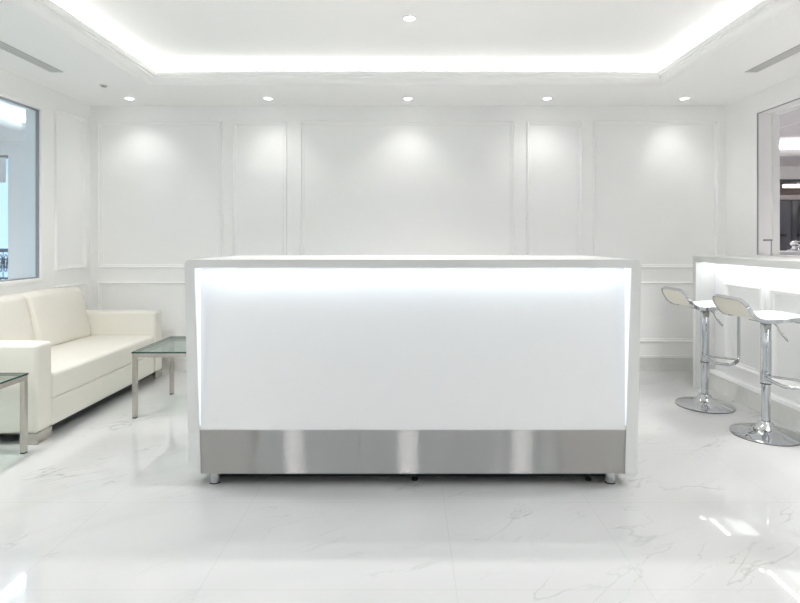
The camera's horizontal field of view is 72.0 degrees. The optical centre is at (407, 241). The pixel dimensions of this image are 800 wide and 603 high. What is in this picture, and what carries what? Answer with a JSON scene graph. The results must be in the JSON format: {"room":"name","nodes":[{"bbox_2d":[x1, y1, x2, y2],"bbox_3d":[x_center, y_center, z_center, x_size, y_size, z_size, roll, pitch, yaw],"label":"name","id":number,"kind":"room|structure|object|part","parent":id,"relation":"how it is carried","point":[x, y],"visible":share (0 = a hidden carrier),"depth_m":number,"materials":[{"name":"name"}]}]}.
{"room":"reception area","nodes":[
{"label":"reception area","id":0,"kind":"room"},
{"bbox_2d":[0,141,24,278],"bbox_3d":[-5.200,-0.033,7.260,4.000,2.565,0.120,0,0,0],"label":"wall","id":1,"kind":"structure","parent":0,"point":[16,149],"depth_m":7.20,"materials":[{"name":"white paint"}]},
{"bbox_2d":[0,158,5,182],"bbox_3d":[-5.572,-0.932,7.175,0.655,0.325,0.010,0,0,0],"label":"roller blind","id":2,"kind":"object","parent":1,"relation":"attached to","point":[2,160],"visible":1,"depth_m":7.17,"materials":[{"name":"white fabric"}]},
{"bbox_2d":[0,155,10,278],"bbox_3d":[-5.574,0.060,7.250,0.753,2.380,0.100,0,0,0],"label":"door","id":3,"kind":"structure","parent":1,"relation":"in","point":[8,157],"depth_m":7.20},
{"bbox_2d":[0,68,89,309],"bbox_3d":[-3.140,-0.033,1.065,0.120,2.565,8.530,0,0,0],"label":"wall","id":4,"kind":"structure","parent":0,"point":[69,129],"depth_m":4.76,"materials":[{"name":"white paint"}]},
{"bbox_2d":[0,91,43,286],"bbox_3d":[-3.087,-0.398,2.900,0.042,1.475,3.470,0,0,0],"label":"window","id":5,"kind":"structure","parent":4,"relation":"in","point":[11,98],"depth_m":4.59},
{"bbox_2d":[54,107,86,269],"bbox_3d":[-3.070,-0.459,5.015,0.020,1.418,0.450,0,0,0],"label":"trim","id":6,"kind":"structure","parent":4,"relation":"attached to","point":[56,110],"depth_m":5.07,"materials":[{"name":"white paint"}]},
{"bbox_2d":[54,283,86,309],"bbox_3d":[-3.070,0.678,5.015,0.020,0.572,0.450,0,0,0],"label":"trim","id":7,"kind":"structure","parent":4,"relation":"attached to","point":[83,285],"depth_m":5.21,"materials":[{"name":"white paint"}]},
{"bbox_2d":[0,371,799,602],"bbox_3d":[1.450,1.300,5.000,17.300,0.100,16.400,0,0,0],"label":"floor","id":8,"kind":"structure","parent":0,"point":[108,507],"depth_m":2.46,"materials":[{"name":"stone"}]},
{"bbox_2d":[0,373,28,453],"bbox_3d":[-2.563,1.014,2.945,0.623,0.471,0.643,0,0,0],"label":"side table","id":9,"kind":"object","parent":8,"relation":"on","point":[8,380],"visible":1,"depth_m":3.23,"materials":[{"name":"silver metal"}]},
{"bbox_3d":[-2.563,0.804,2.945,0.615,0.028,0.635,0,0,0],"label":"frame","id":10,"kind":"part","parent":9,"relation":"part of","materials":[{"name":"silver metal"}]},
{"bbox_3d":[-2.269,1.030,3.248,0.028,0.424,0.028,0,0,0],"label":"leg","id":11,"kind":"part","parent":9,"relation":"part of","materials":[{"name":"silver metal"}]},
{"bbox_2d":[0,287,161,444],"bbox_3d":[-2.667,0.825,4.245,0.775,0.850,1.742,0,0,0],"label":"leather sofa","id":12,"kind":"object","parent":8,"relation":"on","point":[75,358],"visible":0.94,"depth_m":4.11,"materials":[{"name":"white leather"}]},
{"bbox_2d":[0,294,35,340],"bbox_3d":[-2.945,0.628,3.888,0.219,0.456,0.711,0,0,0],"label":"cushion","id":13,"kind":"object","parent":12,"relation":"on","point":[17,319],"depth_m":4.07,"materials":[{"name":"beige leather"}]},
{"bbox_3d":[-2.667,0.909,3.455,0.775,0.558,0.162,0,0,0],"label":"arm","id":14,"kind":"part","parent":12,"relation":"part of","materials":[{"name":"beige leather"}]},
{"bbox_2d":[19,287,90,345],"bbox_3d":[-2.945,0.628,4.603,0.219,0.456,0.711,0,0,0],"label":"cushion","id":15,"kind":"object","parent":12,"relation":"on","point":[59,316],"depth_m":4.53,"materials":[{"name":"beige leather"}]},
{"bbox_2d":[51,335,153,398],"bbox_3d":[-2.619,0.930,4.245,0.679,0.190,1.426,0,0,0],"label":"seat cushion","id":16,"kind":"object","parent":12,"relation":"on","point":[79,363],"depth_m":4.16,"materials":[{"name":"beige leather"}]},
{"bbox_3d":[-2.667,0.909,5.035,0.775,0.558,0.162,0,0,0],"label":"arm","id":17,"kind":"part","parent":12,"relation":"part of","materials":[{"name":"beige leather"}]},
{"bbox_2d":[131,336,185,418],"bbox_3d":[-1.640,1.014,4.200,0.623,0.471,0.643,0,0,0],"label":"side table","id":18,"kind":"object","parent":8,"relation":"on","point":[145,352],"visible":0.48,"depth_m":3.90,"materials":[{"name":"silver metal"}]},
{"bbox_3d":[-1.933,1.030,3.897,0.028,0.424,0.028,0,0,0],"label":"leg","id":19,"kind":"part","parent":18,"relation":"part of","materials":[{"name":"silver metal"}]},
{"bbox_3d":[-1.640,0.804,4.200,0.615,0.028,0.635,0,0,0],"label":"frame","id":20,"kind":"part","parent":18,"relation":"part of","materials":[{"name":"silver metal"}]},
{"bbox_3d":[-1.933,1.030,4.503,0.028,0.424,0.028,0,0,0],"label":"leg","id":21,"kind":"part","parent":18,"relation":"part of","materials":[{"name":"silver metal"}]},
{"bbox_2d":[184,256,640,484],"bbox_3d":[0.025,0.671,3.200,2.326,1.158,0.800,0,0,0],"label":"reception desk","id":22,"kind":"object","parent":8,"relation":"on","point":[414,366],"visible":1,"depth_m":2.83,"materials":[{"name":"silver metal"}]},
{"bbox_3d":[0.025,0.548,2.859,2.226,0.827,0.094,0,0,0],"label":"panel","id":23,"kind":"part","parent":22,"relation":"part of","materials":[{"name":"white plastic"}]},
{"bbox_3d":[0.025,1.073,2.814,2.174,0.221,0.016,0,0,0],"label":"kick plate","id":24,"kind":"part","parent":22,"relation":"part of","materials":[{"name":"silver metal"}]},
{"bbox_2d":[661,286,739,413],"bbox_3d":[2.242,0.800,4.154,0.487,0.900,0.481,0,0,0],"label":"bar stool","id":25,"kind":"object","parent":8,"relation":"on","point":[704,403],"visible":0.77,"depth_m":4.16,"materials":[{"name":"silver metal"}]},
{"bbox_2d":[693,256,799,431],"bbox_3d":[2.766,0.687,3.145,0.620,1.126,3.190,0,0,0],"label":"bar counter","id":26,"kind":"object","parent":8,"relation":"on","point":[772,283],"depth_m":4.17,"materials":[{"name":"white stone"}]},
{"bbox_3d":[2.766,0.714,4.717,0.620,1.073,0.046,0,0,0],"label":"panel","id":27,"kind":"part","parent":26,"relation":"part of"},
{"bbox_3d":[2.606,0.667,4.277,0.032,0.665,0.475,0,0,0],"label":"panel moulding","id":28,"kind":"part","parent":26,"relation":"part of","materials":[{"name":"white wood"}]},
{"bbox_3d":[2.603,1.185,3.145,0.065,0.130,3.096,0,0,0],"label":"marble skirting","id":29,"kind":"part","parent":26,"relation":"part of","materials":[{"name":"white stone"}]},
{"bbox_3d":[2.605,1.104,3.145,0.062,0.032,3.096,0,0,0],"label":"rail","id":30,"kind":"part","parent":26,"relation":"part of","materials":[{"name":"white wood"}]},
{"bbox_3d":[2.634,0.633,3.145,0.024,0.913,3.096,0,0,0],"label":"panel","id":31,"kind":"part","parent":26,"relation":"part of","materials":[{"name":"white wood"}]},
{"bbox_2d":[763,239,772,254],"bbox_3d":[3.079,0.049,4.700,0.080,0.138,0.028,0,0,0],"label":"tap","id":32,"kind":"object","parent":26,"relation":"on","point":[771,240],"visible":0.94,"depth_m":4.69,"materials":[{"name":"silver metal"}]},
{"bbox_3d":[2.606,0.667,3.723,0.032,0.665,0.475,0,0,0],"label":"panel moulding","id":33,"kind":"part","parent":26,"relation":"part of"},
{"bbox_2d":[712,294,799,446],"bbox_3d":[2.295,0.800,3.521,0.487,0.900,0.481,0,0,0],"label":"bar stool","id":34,"kind":"object","parent":8,"relation":"on","point":[764,431],"visible":1,"depth_m":3.52,"materials":[{"name":"silver metal"}]},
{"bbox_2d":[780,195,799,250],"bbox_3d":[8.500,0.110,12.480,1.540,2.280,0.760,0,0,0],"label":"tall cabinet","id":35,"kind":"object","parent":8,"relation":"on","point":[789,204],"visible":0.27,"depth_m":12.18,"materials":[{"name":"grey laminate"}]},
{"bbox_3d":[8.125,0.150,12.188,0.730,2.100,0.020,0,0,0],"label":"door","id":36,"kind":"part","parent":35,"relation":"part of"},
{"bbox_3d":[8.500,-0.980,12.520,1.540,0.100,0.680,0,0,0],"label":"cornice","id":37,"kind":"part","parent":35,"relation":"part of","materials":[{"name":"wood"}]},
{"bbox_3d":[8.875,0.150,12.188,0.730,2.100,0.020,0,0,0],"label":"door","id":38,"kind":"part","parent":35,"relation":"part of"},
{"bbox_2d":[780,251,799,255],"bbox_3d":[4.700,0.675,5.760,2.260,1.150,0.580,0,0,0],"label":"countertop","id":39,"kind":"structure","parent":8,"relation":"on","point":[797,253],"depth_m":5.47,"materials":[{"name":"white stone"}]},
{"bbox_2d":[787,240,799,250],"bbox_3d":[4.066,0.044,5.727,0.195,0.112,0.209,0,0,41],"label":"coffee machine","id":40,"kind":"object","parent":39,"relation":"on","point":[795,244],"visible":0.99,"depth_m":5.69,"materials":[{"name":"silver metal"}]},
{"bbox_2d":[0,0,799,183],"bbox_3d":[1.450,-1.433,4.875,17.300,0.235,16.450,0,0,0],"label":"ceiling","id":41,"kind":"structure","parent":0,"point":[164,35],"depth_m":4.14,"materials":[{"name":"white paint"}]},
{"bbox_2d":[0,115,24,130],"bbox_3d":[-4.085,-1.356,4.075,1.370,0.094,5.250,0,0,0],"label":"ceiling light","id":42,"kind":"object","parent":41,"relation":"attached to","point":[6,122],"depth_m":6.33,"materials":[{"name":"white"}]},
{"bbox_2d":[0,41,62,71],"bbox_3d":[-2.721,-1.312,3.003,0.098,0.005,2.527,0,0,0],"label":"ceiling vent","id":43,"kind":"object","parent":41,"relation":"in","point":[4,46],"visible":1,"depth_m":3.92,"materials":[{"name":"grey metal"}]},
{"bbox_2d":[10,0,799,84],"bbox_3d":[-0.007,-1.356,1.160,4.625,0.094,7.220,0,0,0],"label":"light","id":44,"kind":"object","parent":41,"relation":"attached to","point":[763,12],"depth_m":4.53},
{"bbox_2d":[402,15,416,21],"bbox_3d":[0.010,-1.488,3.670,0.100,0.005,0.100,0,0,0],"label":"recessed light","id":45,"kind":"object","parent":41,"relation":"in","point":[409,18],"visible":1,"depth_m":3.67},
{"bbox_2d":[746,44,799,71],"bbox_3d":[2.661,-1.312,3.003,0.098,0.005,2.527,0,0,0],"label":"ceiling vent","id":46,"kind":"object","parent":41,"relation":"in","point":[796,49],"visible":1,"depth_m":3.96,"materials":[{"name":"grey metal"}]},
{"bbox_2d":[780,122,799,155],"bbox_3d":[6.450,-1.356,5.210,4.600,0.094,6.720,0,0,0],"label":"ceiling light","id":47,"kind":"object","parent":41,"relation":"attached to","point":[783,152],"depth_m":8.35,"materials":[{"name":"white"}]},
{"bbox_2d":[783,182,799,187],"bbox_3d":[8.460,-1.215,11.000,1.880,0.270,0.060,0,0,0],"label":"linear pendant","id":48,"kind":"object","parent":41,"relation":"hanging from","point":[798,184],"visible":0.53,"depth_m":10.97,"materials":[{"name":"white"}]},
{"bbox_2d":[90,106,725,354],"bbox_3d":[0.025,-0.033,5.390,6.450,2.565,0.120,0,0,0],"label":"wall","id":49,"kind":"structure","parent":0,"point":[370,190],"depth_m":5.33,"materials":[{"name":"white paint"}]},
{"bbox_2d":[97,282,184,340],"bbox_3d":[-2.398,0.683,5.320,1.211,0.582,0.020,0,0,0],"label":"trim","id":50,"kind":"structure","parent":49,"relation":"attached to","point":[99,284],"depth_m":5.32,"materials":[{"name":"white paint"}]},
{"bbox_2d":[97,121,222,267],"bbox_3d":[-2.398,-0.456,5.320,1.211,1.425,0.020,0,0,0],"label":"trim","id":51,"kind":"structure","parent":49,"relation":"attached to","point":[99,123],"depth_m":5.32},
{"bbox_2d":[232,121,286,255],"bbox_3d":[-1.437,-0.456,5.320,0.528,1.425,0.020,0,0,0],"label":"trim","id":52,"kind":"structure","parent":49,"relation":"attached to","point":[234,123],"depth_m":5.32,"materials":[{"name":"white paint"}]},
{"bbox_2d":[300,121,513,255],"bbox_3d":[-0.007,-0.456,5.320,2.069,1.425,0.020,0,0,0],"label":"trim","id":53,"kind":"structure","parent":49,"relation":"attached to","point":[302,123],"depth_m":5.32,"materials":[{"name":"white paint"}]},
{"bbox_2d":[161,355,692,370],"bbox_3d":[0.000,1.175,5.319,6.160,0.150,0.022,0,0,0],"label":"baseboard","id":54,"kind":"structure","parent":49,"relation":"attached to","point":[646,362],"depth_m":5.31,"materials":[{"name":"grey stone"}]},
{"bbox_3d":[0.000,1.113,5.319,6.160,0.025,0.022,0,0,0],"label":"cap rail","id":55,"kind":"part","parent":54,"relation":"part of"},
{"bbox_2d":[526,121,581,255],"bbox_3d":[1.417,-0.456,5.320,0.538,1.425,0.020,0,0,0],"label":"trim","id":56,"kind":"structure","parent":49,"relation":"attached to","point":[528,123],"depth_m":5.32,"materials":[{"name":"white paint"}]},
{"bbox_2d":[593,121,718,267],"bbox_3d":[2.398,-0.456,5.320,1.211,1.425,0.020,0,0,0],"label":"trim","id":57,"kind":"structure","parent":49,"relation":"attached to","point":[595,123],"depth_m":5.32,"materials":[{"name":"white paint"}]},
{"bbox_2d":[640,282,692,341],"bbox_3d":[2.398,0.683,5.320,1.211,0.582,0.020,0,0,0],"label":"trim","id":58,"kind":"structure","parent":49,"relation":"attached to","point":[642,283],"depth_m":5.32,"materials":[{"name":"white paint"}]},
{"bbox_2d":[726,74,799,255],"bbox_3d":[3.165,-0.033,1.065,0.170,2.565,8.530,0,0,0],"label":"wall","id":59,"kind":"structure","parent":0,"point":[740,113],"depth_m":4.97,"materials":[{"name":"white paint"}]},
{"bbox_2d":[754,94,799,256],"bbox_3d":[3.175,-0.477,3.035,0.210,1.365,3.730,0,0,0],"label":"window","id":60,"kind":"structure","parent":59,"relation":"in","point":[775,117],"depth_m":4.83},
{"bbox_3d":[3.180,0.132,3.025,0.199,0.027,3.649,0,0,0],"label":"sill","id":61,"kind":"part","parent":60,"relation":"part of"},
{"bbox_3d":[3.235,-0.517,3.050,0.060,1.265,3.700,0,0,0],"label":"casing","id":62,"kind":"part","parent":60,"relation":"part of","materials":[{"name":"white paint"}]},
{"bbox_2d":[780,166,799,178],"bbox_3d":[6.675,-0.033,9.650,6.850,2.565,0.100,0,0,0],"label":"wall","id":63,"kind":"structure","parent":0,"point":[786,172],"depth_m":9.60,"materials":[{"name":"white paint"}]},
{"bbox_2d":[780,179,799,181],"bbox_3d":[7.950,0.080,9.650,4.100,2.340,0.060,0,0,0],"label":"window","id":64,"kind":"structure","parent":63,"relation":"in","point":[781,180],"depth_m":9.62,"materials":[{"name":"glass"}]},
{"bbox_2d":[780,184,799,194],"bbox_3d":[7.950,-0.050,11.400,4.300,2.600,3.400,0,0,0],"label":"wall","id":65,"kind":"structure","parent":0,"point":[783,191],"depth_m":13.00,"materials":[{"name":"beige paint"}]},
{"bbox_3d":[-5.700,1.300,7.710,3.000,0.100,0.780,0,0,0],"label":"floor","id":66,"kind":"structure","parent":0,"visible":0},
{"bbox_2d":[0,249,7,279],"bbox_3d":[-5.825,0.675,7.750,1.750,1.150,0.050,0,0,0],"label":"balcony railing","id":67,"kind":"object","parent":66,"relation":"on","point":[3,259],"visible":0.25,"depth_m":7.74,"materials":[{"name":"metal"}]}
]}

